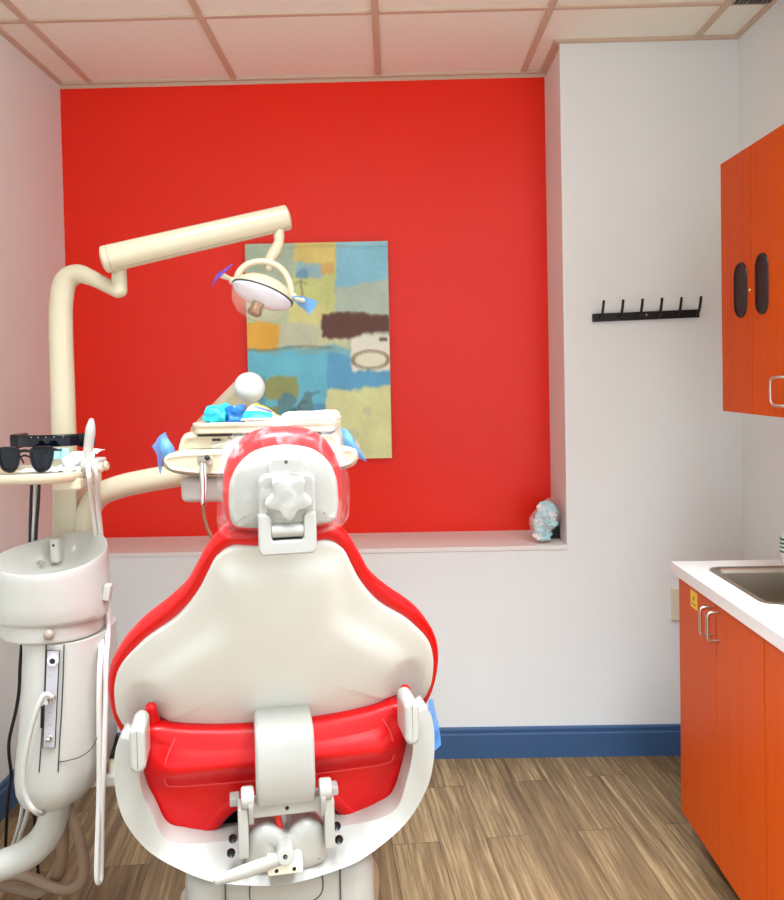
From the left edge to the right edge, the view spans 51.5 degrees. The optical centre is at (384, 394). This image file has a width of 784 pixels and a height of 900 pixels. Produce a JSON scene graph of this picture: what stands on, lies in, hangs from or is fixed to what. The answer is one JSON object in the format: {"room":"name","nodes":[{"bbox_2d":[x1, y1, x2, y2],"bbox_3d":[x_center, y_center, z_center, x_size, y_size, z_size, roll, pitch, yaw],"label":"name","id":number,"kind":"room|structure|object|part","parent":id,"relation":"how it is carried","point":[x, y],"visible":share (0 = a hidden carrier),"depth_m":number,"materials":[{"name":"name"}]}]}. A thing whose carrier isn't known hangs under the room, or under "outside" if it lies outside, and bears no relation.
{"room":"dental clinic","nodes":[
{"label":"dental clinic","id":0,"kind":"room"},
{"bbox_2d":[0,34,64,782],"bbox_3d":[-1.426,0.125,1.080,0.100,2.771,5.020,-1,1,1],"label":"wall","id":1,"kind":"structure","parent":0,"point":[32,237],"depth_m":3.07,"materials":[{"name":"grey paint"}]},
{"bbox_2d":[0,768,17,821],"bbox_3d":[-1.344,1.454,0.957,0.014,0.119,4.508,-1,1,1],"label":"baseboard","id":2,"kind":"structure","parent":1,"relation":"attached to","point":[4,784],"depth_m":2.83,"materials":[{"name":"blue paint"}]},
{"bbox_2d":[0,0,777,88],"bbox_3d":[-0.037,-1.276,1.028,2.735,0.032,4.820,-1,1,1],"label":"trim","id":3,"kind":"structure","parent":1,"relation":"attached to","point":[555,47],"depth_m":3.42,"materials":[{"name":"beige"}]},
{"bbox_2d":[60,77,550,537],"bbox_3d":[-0.331,-0.373,3.515,2.054,1.942,0.100,-1,1,1],"label":"wall niche","id":4,"kind":"object","parent":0,"point":[451,174],"visible":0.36,"depth_m":3.46,"materials":[{"name":"red paint"}]},
{"bbox_2d":[245,241,391,458],"bbox_3d":[-0.277,-0.184,3.451,0.604,0.918,0.034,-1,1,1],"label":"painting","id":5,"kind":"object","parent":4,"relation":"attached to","point":[335,357],"visible":0.74,"depth_m":3.43,"materials":[{"name":"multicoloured paint"}]},
{"bbox_2d":[0,755,739,899],"bbox_3d":[0.020,1.522,1.099,2.935,0.080,5.020,-1,1,1],"label":"floor","id":6,"kind":"structure","parent":0,"point":[615,827],"depth_m":2.60,"materials":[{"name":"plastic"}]},
{"bbox_2d":[0,264,119,899],"bbox_3d":[-0.941,0.564,2.155,0.651,1.827,0.502,-1,2,16],"label":"dental delivery unit","id":7,"kind":"object","parent":6,"relation":"on","point":[56,590],"visible":0.97,"depth_m":1.96,"materials":[{"name":"grey plastic"}]},
{"bbox_2d":[0,446,61,472],"bbox_3d":[-0.865,0.155,2.016,0.144,0.064,0.127,-1,1,1],"label":"sunglasses","id":8,"kind":"object","parent":7,"relation":"on","point":[41,457],"visible":0.92,"depth_m":1.96,"materials":[{"name":"black plastic"}]},
{"bbox_2d":[40,706,42,727],"bbox_3d":[-0.805,0.758,1.912,0.009,0.052,0.005,-1,1,1],"label":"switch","id":9,"kind":"object","parent":7,"relation":"attached to","point":[41,709],"depth_m":1.91,"materials":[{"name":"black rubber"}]},
{"bbox_3d":[-0.781,0.559,1.897,0.026,0.026,0.028,-1,1,1],"label":"bowl knob","id":10,"kind":"part","parent":7,"relation":"part of","materials":[{"name":"beige"}]},
{"bbox_2d":[0,464,101,489],"bbox_3d":[-0.885,0.210,2.031,0.309,0.046,0.225,-1,1,1],"label":"tray","id":11,"kind":"object","parent":7,"relation":"on","point":[73,480],"depth_m":1.96,"materials":[{"name":"beige plastic"}]},
{"bbox_2d":[0,531,109,628],"bbox_3d":[-0.820,0.454,2.019,0.271,0.178,0.291,-1,1,1],"label":"bowl","id":12,"kind":"object","parent":7,"relation":"on","point":[62,581],"depth_m":1.94,"materials":[{"name":"grey ceramic"}]},
{"bbox_3d":[-0.842,0.398,2.093,0.025,0.065,0.045,-1,1,1],"label":"water spout","id":13,"kind":"part","parent":7,"relation":"part of","materials":[{"name":"grey plastic"}]},
{"bbox_2d":[15,448,104,472],"bbox_3d":[-0.813,0.166,2.049,0.180,0.050,0.121,-1,1,1],"label":"paper napkin","id":14,"kind":"object","parent":7,"relation":"on","point":[61,467],"visible":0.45,"depth_m":2.00,"materials":[{"name":"white paper"}]},
{"bbox_2d":[10,432,94,447],"bbox_3d":[-0.859,0.118,2.091,0.200,0.036,0.093,-1,1,1],"label":"safety glasses","id":15,"kind":"object","parent":14,"relation":"on","point":[20,440],"visible":0.91,"depth_m":2.06,"materials":[{"name":"black plastic"}]},
{"bbox_2d":[54,448,68,458],"bbox_3d":[-0.813,0.146,2.016,0.062,0.029,0.017,-1,1,1],"label":"packet","id":16,"kind":"object","parent":14,"relation":"on","point":[65,451],"visible":0.42,"depth_m":2.01,"materials":[{"name":"teal"}]},
{"bbox_2d":[62,450,94,465],"bbox_3d":[-0.752,0.156,1.999,0.084,0.041,0.022,-1,1,8],"label":"paper roll","id":17,"kind":"object","parent":14,"relation":"on","point":[73,459],"visible":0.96,"depth_m":1.99,"materials":[{"name":"white paper"}]},
{"bbox_3d":[-0.799,0.066,2.210,0.235,0.841,0.067,-1,1,9],"label":"post","id":18,"kind":"part","parent":7,"relation":"part of","materials":[{"name":"beige ceramic"}]},
{"bbox_3d":[-0.717,0.987,2.119,0.140,0.032,0.090,-1,1,1],"label":"link arm","id":19,"kind":"part","parent":7,"relation":"part of","materials":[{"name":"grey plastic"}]},
{"bbox_3d":[-0.699,0.954,2.093,0.022,0.045,0.022,-1,1,1],"label":"valve stem","id":20,"kind":"part","parent":7,"relation":"part of","materials":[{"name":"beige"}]},
{"bbox_2d":[99,205,305,317],"bbox_3d":[-0.481,-0.350,2.166,0.533,0.319,0.138,-1,1,-7],"label":"light","id":21,"kind":"object","parent":7,"relation":"attached to","point":[262,291],"visible":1,"depth_m":2.15,"materials":[{"name":"beige plastic"}]},
{"bbox_3d":[-0.498,-0.417,2.170,0.503,0.184,0.072,-1,1,-10],"label":"spring arm","id":22,"kind":"part","parent":21,"relation":"part of","materials":[{"name":"beige metal"}]},
{"bbox_2d":[211,263,233,286],"bbox_3d":[-0.433,-0.318,2.165,0.083,0.061,0.008,0,2,29],"label":"film","id":23,"kind":"object","parent":21,"relation":"attached to","point":[221,272],"visible":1,"depth_m":2.17,"materials":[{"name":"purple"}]},
{"bbox_3d":[-0.416,-0.313,2.181,0.049,0.027,0.017,-1,1,-12],"label":"handle","id":24,"kind":"part","parent":21,"relation":"part of","materials":[{"name":"beige plastic"}]},
{"bbox_3d":[-0.298,-0.402,2.204,0.055,0.137,0.032,-1,1,1],"label":"drop stem","id":25,"kind":"part","parent":21,"relation":"part of","materials":[{"name":"beige metal"}]},
{"bbox_3d":[-0.233,-0.256,2.172,0.060,0.028,0.014,0,2,40],"label":"handle","id":26,"kind":"part","parent":21,"relation":"part of","materials":[{"name":"beige plastic"}]},
{"bbox_2d":[292,296,317,314],"bbox_3d":[-0.211,-0.237,2.164,0.073,0.053,0.008,-1,2,20],"label":"film","id":27,"kind":"object","parent":21,"relation":"attached to","point":[309,305],"visible":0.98,"depth_m":2.16,"materials":[{"name":"blue plastic"}]},
{"bbox_2d":[74,372,360,538],"bbox_3d":[-0.417,0.215,2.145,0.821,0.547,0.469,0,2,33],"label":"unit","id":28,"kind":"object","parent":7,"relation":"attached to","point":[198,465],"visible":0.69,"depth_m":1.97,"materials":[{"name":"beige plastic"}]},
{"bbox_3d":[-0.624,0.317,2.171,0.428,0.314,0.073,-1,1,7],"label":"arm","id":29,"kind":"part","parent":28,"relation":"part of","materials":[{"name":"beige ceramic"}]},
{"bbox_2d":[152,433,173,473],"bbox_3d":[-0.535,0.142,1.956,0.059,0.104,0.024,-1,2,16],"label":"film","id":30,"kind":"object","parent":28,"relation":"attached to","point":[162,446],"visible":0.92,"depth_m":1.95,"materials":[{"name":"blue plastic"}]},
{"bbox_2d":[203,403,233,422],"bbox_3d":[-0.407,0.046,1.991,0.065,0.050,0.090,-1,1,1],"label":"pouch","id":31,"kind":"object","parent":28,"relation":"on","point":[214,413],"visible":0.86,"depth_m":1.95,"materials":[{"name":"teal plastic"}]},
{"bbox_3d":[-0.445,0.051,2.259,0.080,0.213,0.419,-2,2,-30],"label":"arm","id":32,"kind":"part","parent":28,"relation":"part of","materials":[{"name":"plastic"}]},
{"bbox_2d":[225,405,244,421],"bbox_3d":[-0.362,0.048,1.984,0.045,0.045,0.072,-1,1,1],"label":"pouch","id":33,"kind":"object","parent":28,"relation":"on","point":[234,413],"visible":0.85,"depth_m":1.95,"materials":[{"name":"blue plastic"}]},
{"bbox_2d":[241,404,279,420],"bbox_3d":[-0.302,0.042,1.988,0.092,0.040,0.061,-1,1,1],"label":"packet","id":34,"kind":"object","parent":28,"relation":"on","point":[254,412],"visible":1,"depth_m":1.98,"materials":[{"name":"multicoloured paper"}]},
{"bbox_3d":[-0.309,0.047,1.973,0.078,0.020,0.025,-1,1,1],"label":"blue panel","id":35,"kind":"part","parent":34,"relation":"part of","materials":[{"name":"teal plastic"}]},
{"bbox_2d":[193,416,341,436],"bbox_3d":[-0.286,0.078,2.046,0.348,0.033,0.228,-1,1,1],"label":"tray","id":36,"kind":"object","parent":28,"relation":"on","point":[325,428],"depth_m":1.94,"materials":[{"name":"beige plastic"}]},
{"bbox_2d":[280,410,339,420],"bbox_3d":[-0.182,0.053,2.036,0.141,0.025,0.163,-1,1,1],"label":"pad","id":37,"kind":"object","parent":28,"relation":"on","point":[311,415],"visible":0.93,"depth_m":1.96,"materials":[{"name":"beige paper"}]},
{"bbox_2d":[340,430,366,460],"bbox_3d":[-0.074,0.123,1.950,0.065,0.077,0.031,-1,1,1],"label":"film","id":38,"kind":"object","parent":28,"relation":"attached to","point":[348,438],"visible":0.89,"depth_m":1.95,"materials":[{"name":"blue plastic"}]},
{"bbox_2d":[108,426,437,899],"bbox_3d":[-0.284,0.754,2.079,0.697,1.417,1.308,-1,1,-10],"label":"dental chair","id":39,"kind":"object","parent":6,"relation":"on","point":[271,714],"visible":1,"depth_m":1.62,"materials":[{"name":"red plastic"}]},
{"bbox_3d":[-0.250,1.436,1.942,0.520,0.060,0.950,-1,1,-10],"label":"plate","id":40,"kind":"part","parent":39,"relation":"part of","materials":[{"name":"white metal"}]},
{"bbox_3d":[-0.303,0.820,1.649,0.020,0.018,0.030,-1,1,-10],"label":"seat rail","id":41,"kind":"part","parent":39,"relation":"part of","materials":[{"name":"grey"}]},
{"bbox_3d":[-0.277,0.851,1.596,0.020,0.098,0.046,-1,1,-10],"label":"upright plate","id":42,"kind":"part","parent":39,"relation":"part of","materials":[{"name":"white metal"}]},
{"bbox_3d":[-0.250,0.896,1.537,0.145,0.030,0.020,-2,2,-27],"label":"lever","id":43,"kind":"part","parent":39,"relation":"part of","materials":[{"name":"white metal"}]},
{"bbox_2d":[108,521,437,731],"bbox_3d":[-0.218,0.519,1.689,0.697,0.566,0.351,-1,1,-10],"label":"backrest cushion","id":44,"kind":"object","parent":39,"relation":"on","point":[251,641],"depth_m":1.62,"materials":[{"name":"red plastic"}]},
{"bbox_3d":[-0.214,0.804,1.670,0.642,0.311,0.165,-1,1,-10],"label":"yoke frame","id":45,"kind":"part","parent":39,"relation":"part of","materials":[{"name":"white plastic"}]},
{"bbox_3d":[-0.244,0.804,1.836,0.567,0.284,0.344,-1,1,-10],"label":"seat","id":46,"kind":"part","parent":39,"relation":"part of","materials":[{"name":"red leather"}]},
{"bbox_3d":[-0.275,0.914,2.022,0.390,0.100,0.490,-1,1,-10],"label":"seat frame","id":47,"kind":"part","parent":39,"relation":"part of","materials":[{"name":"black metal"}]},
{"bbox_2d":[222,426,341,529],"bbox_3d":[-0.188,0.153,1.507,0.220,0.191,0.097,-1,1,-10],"label":"headrest cover","id":48,"kind":"object","parent":39,"relation":"on","point":[246,462],"depth_m":1.46,"materials":[{"name":"red plastic"}]},
{"bbox_3d":[-0.203,0.725,1.645,0.116,0.154,0.129,-1,1,-10],"label":"support arm","id":49,"kind":"part","parent":39,"relation":"part of","materials":[{"name":"white plastic"}]},
{"bbox_3d":[-0.195,0.914,1.589,0.068,0.020,0.051,-1,1,-10],"label":"lever plate","id":50,"kind":"part","parent":39,"relation":"part of","materials":[{"name":"beige metal"}]},
{"bbox_3d":[-0.174,0.246,1.455,0.103,0.075,0.033,-1,1,-10],"label":"headrest stem","id":51,"kind":"part","parent":39,"relation":"part of","materials":[{"name":"white plastic"}]},
{"bbox_3d":[-0.169,0.184,1.436,0.083,0.081,0.027,-1,1,-10],"label":"headrest knob","id":52,"kind":"part","parent":39,"relation":"part of","materials":[{"name":"white plastic"}]},
{"bbox_3d":[-0.111,0.847,1.626,0.020,0.098,0.046,-1,1,-10],"label":"upright plate","id":53,"kind":"part","parent":39,"relation":"part of","materials":[{"name":"white metal"}]},
{"bbox_3d":[-0.107,0.815,1.685,0.020,0.018,0.030,-1,1,-10],"label":"seat rail","id":54,"kind":"part","parent":39,"relation":"part of","materials":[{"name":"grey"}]},
{"bbox_2d":[429,699,440,750],"bbox_3d":[0.104,0.721,1.775,0.016,0.125,0.058,0,2,29],"label":"film","id":55,"kind":"object","parent":39,"relation":"hanging from","point":[437,736],"visible":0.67,"depth_m":1.78,"materials":[{"name":"blue plastic"}]},
{"bbox_2d":[679,578,766,899],"bbox_3d":[1.143,1.001,2.279,0.494,0.855,0.590,-1,1,1],"label":"base cabinet","id":56,"kind":"object","parent":6,"relation":"on","point":[722,660],"visible":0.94,"depth_m":2.22,"materials":[{"name":"orange wood"}]},
{"bbox_2d":[690,589,697,610],"bbox_3d":[0.927,0.615,2.435,0.002,0.051,0.052,-1,1,1],"label":"warning sticker","id":57,"kind":"object","parent":56,"relation":"attached to","point":[693,594],"visible":1,"depth_m":2.44,"materials":[{"name":"yellow paper"}]},
{"bbox_3d":[0.945,0.951,2.427,0.020,0.747,0.293,-1,1,1],"label":"door","id":58,"kind":"part","parent":56,"relation":"part of","materials":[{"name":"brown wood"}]},
{"bbox_3d":[0.912,0.639,2.297,0.047,0.087,0.009,-1,1,1],"label":"handle","id":59,"kind":"part","parent":56,"relation":"part of","materials":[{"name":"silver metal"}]},
{"bbox_3d":[0.911,0.641,2.245,0.047,0.087,0.009,-1,1,1],"label":"handle","id":60,"kind":"part","parent":56,"relation":"part of","materials":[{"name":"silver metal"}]},
{"bbox_2d":[671,559,783,651],"bbox_3d":[1.145,0.563,1.983,0.466,0.034,1.242,-1,1,1],"label":"countertop","id":61,"kind":"structure","parent":56,"relation":"on","point":[767,620],"depth_m":2.21,"materials":[{"name":"white laminate"}]},
{"bbox_2d":[709,565,783,604],"bbox_3d":[1.153,0.615,2.311,0.325,0.162,0.413,-1,1,1],"label":"sink","id":62,"kind":"object","parent":61,"relation":"in","point":[765,584],"visible":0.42,"depth_m":2.49,"materials":[{"name":"silver metal"}]},
{"bbox_2d":[780,532,783,562],"bbox_3d":[1.263,0.459,2.544,0.046,0.141,0.046,-1,1,1],"label":"soap bottle","id":63,"kind":"object","parent":61,"relation":"on","point":[782,536],"visible":1,"depth_m":2.54,"materials":[{"name":"white plastic"}]},
{"bbox_3d":[0.942,0.959,2.132,0.020,0.747,0.291,-1,1,1],"label":"door","id":64,"kind":"part","parent":56,"relation":"part of","materials":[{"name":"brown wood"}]},
{"bbox_2d":[765,640,783,899],"bbox_3d":[1.136,1.016,1.683,0.494,0.855,0.598,-1,1,1],"label":"base cabinet","id":65,"kind":"object","parent":6,"relation":"on","point":[774,657],"visible":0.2,"depth_m":1.93,"materials":[{"name":"orange wood"}]},
{"bbox_2d":[0,0,763,80],"bbox_3d":[-0.038,-1.325,1.027,2.935,0.074,5.020,-1,1,1],"label":"ceiling","id":66,"kind":"structure","parent":0,"point":[467,41],"depth_m":3.01,"materials":[{"name":"tile"}]},
{"bbox_2d":[0,0,767,82],"bbox_3d":[-0.037,-1.287,1.028,2.735,0.014,4.820,-1,1,1],"label":"ceiling grid","id":67,"kind":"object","parent":66,"relation":"attached to","point":[375,12],"depth_m":2.83,"materials":[{"name":"beige metal"}]},
{"bbox_2d":[732,0,772,4],"bbox_3d":[1.261,-1.346,2.509,0.131,0.012,0.591,-1,1,1],"label":"ceiling vent","id":68,"kind":"object","parent":66,"relation":"in","point":[735,1],"visible":1,"depth_m":2.80,"materials":[{"name":"grey metal"}]},
{"bbox_2d":[109,39,742,731],"bbox_3d":[0.016,0.016,3.365,2.735,2.815,0.412,-1,1,1],"label":"wall","id":69,"kind":"structure","parent":0,"point":[646,454],"depth_m":3.15,"materials":[{"name":"grey paint"}]},
{"bbox_2d":[106,530,566,557],"bbox_3d":[-0.313,0.611,3.332,2.054,0.018,0.316,-1,1,1],"label":"wall ledge","id":70,"kind":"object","parent":69,"relation":"attached to","point":[519,540],"depth_m":3.27,"materials":[{"name":"white paint"}]},
{"bbox_2d":[532,500,557,541],"bbox_3d":[0.637,0.495,3.220,0.131,0.176,0.101,-1,1,1],"label":"plastic bag","id":71,"kind":"object","parent":70,"relation":"on","point":[543,521],"visible":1,"depth_m":3.19,"materials":[{"name":"white"}]},
{"bbox_2d":[550,505,559,538],"bbox_3d":[0.680,0.519,3.348,0.060,0.125,0.115,-1,1,1],"label":"box","id":72,"kind":"object","parent":70,"relation":"on","point":[555,531],"visible":0.36,"depth_m":3.29,"materials":[{"name":"black"}]},
{"bbox_2d":[117,724,680,758],"bbox_3d":[0.041,1.369,3.187,2.707,0.119,0.014,-1,1,1],"label":"baseboard","id":73,"kind":"structure","parent":69,"relation":"attached to","point":[631,739],"depth_m":3.17,"materials":[{"name":"blue paint"}]},
{"bbox_2d":[592,296,701,321],"bbox_3d":[1.006,-0.328,3.109,0.408,0.087,0.062,-1,1,1],"label":"coat rack","id":74,"kind":"object","parent":69,"relation":"attached to","point":[694,313],"visible":1,"depth_m":3.12,"materials":[{"name":"black metal"}]},
{"bbox_3d":[1.006,-0.304,3.131,0.408,0.040,0.018,-1,1,1],"label":"rail","id":75,"kind":"part","parent":74,"relation":"part of","materials":[{"name":"black metal"}]},
{"bbox_2d":[671,588,678,619],"bbox_3d":[1.154,0.815,3.160,0.076,0.125,0.014,-1,1,1],"label":"wall outlet","id":76,"kind":"object","parent":69,"relation":"attached to","point":[674,591],"visible":0.39,"depth_m":3.15,"materials":[{"name":"beige plastic"}]},
{"bbox_2d":[738,0,783,559],"bbox_3d":[1.408,0.068,1.046,0.100,2.771,5.020,-1,1,1],"label":"wall","id":77,"kind":"structure","parent":0,"point":[761,47],"depth_m":2.95,"materials":[{"name":"grey paint"}]},
{"bbox_2d":[720,124,783,417],"bbox_3d":[1.192,-0.326,2.134,0.339,0.768,0.810,-1,1,1],"label":"upper cabinet","id":78,"kind":"object","parent":77,"relation":"attached to","point":[752,180],"visible":1,"depth_m":2.31,"materials":[{"name":"orange wood"}]},
{"bbox_3d":[1.062,-0.330,2.434,0.020,0.768,0.211,-1,1,1],"label":"door","id":79,"kind":"part","parent":78,"relation":"part of","materials":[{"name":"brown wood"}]},
{"bbox_3d":[1.050,-0.309,2.398,0.005,0.164,0.087,-1,1,1],"label":"recessed pull","id":80,"kind":"part","parent":78,"relation":"part of","materials":[{"name":"black plastic"}]},
{"bbox_3d":[1.048,-0.309,2.259,0.005,0.171,0.077,-1,1,1],"label":"recessed pull","id":81,"kind":"part","parent":78,"relation":"part of","materials":[{"name":"black plastic"}]},
{"bbox_3d":[1.058,-0.320,2.029,0.020,0.768,0.593,-1,1,1],"label":"door","id":82,"kind":"part","parent":78,"relation":"part of","materials":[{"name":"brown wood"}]},
{"bbox_3d":[1.039,-0.009,2.147,0.019,0.083,0.070,-2,2,-18],"label":"handle","id":83,"kind":"part","parent":78,"relation":"part of","materials":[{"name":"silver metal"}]}
]}

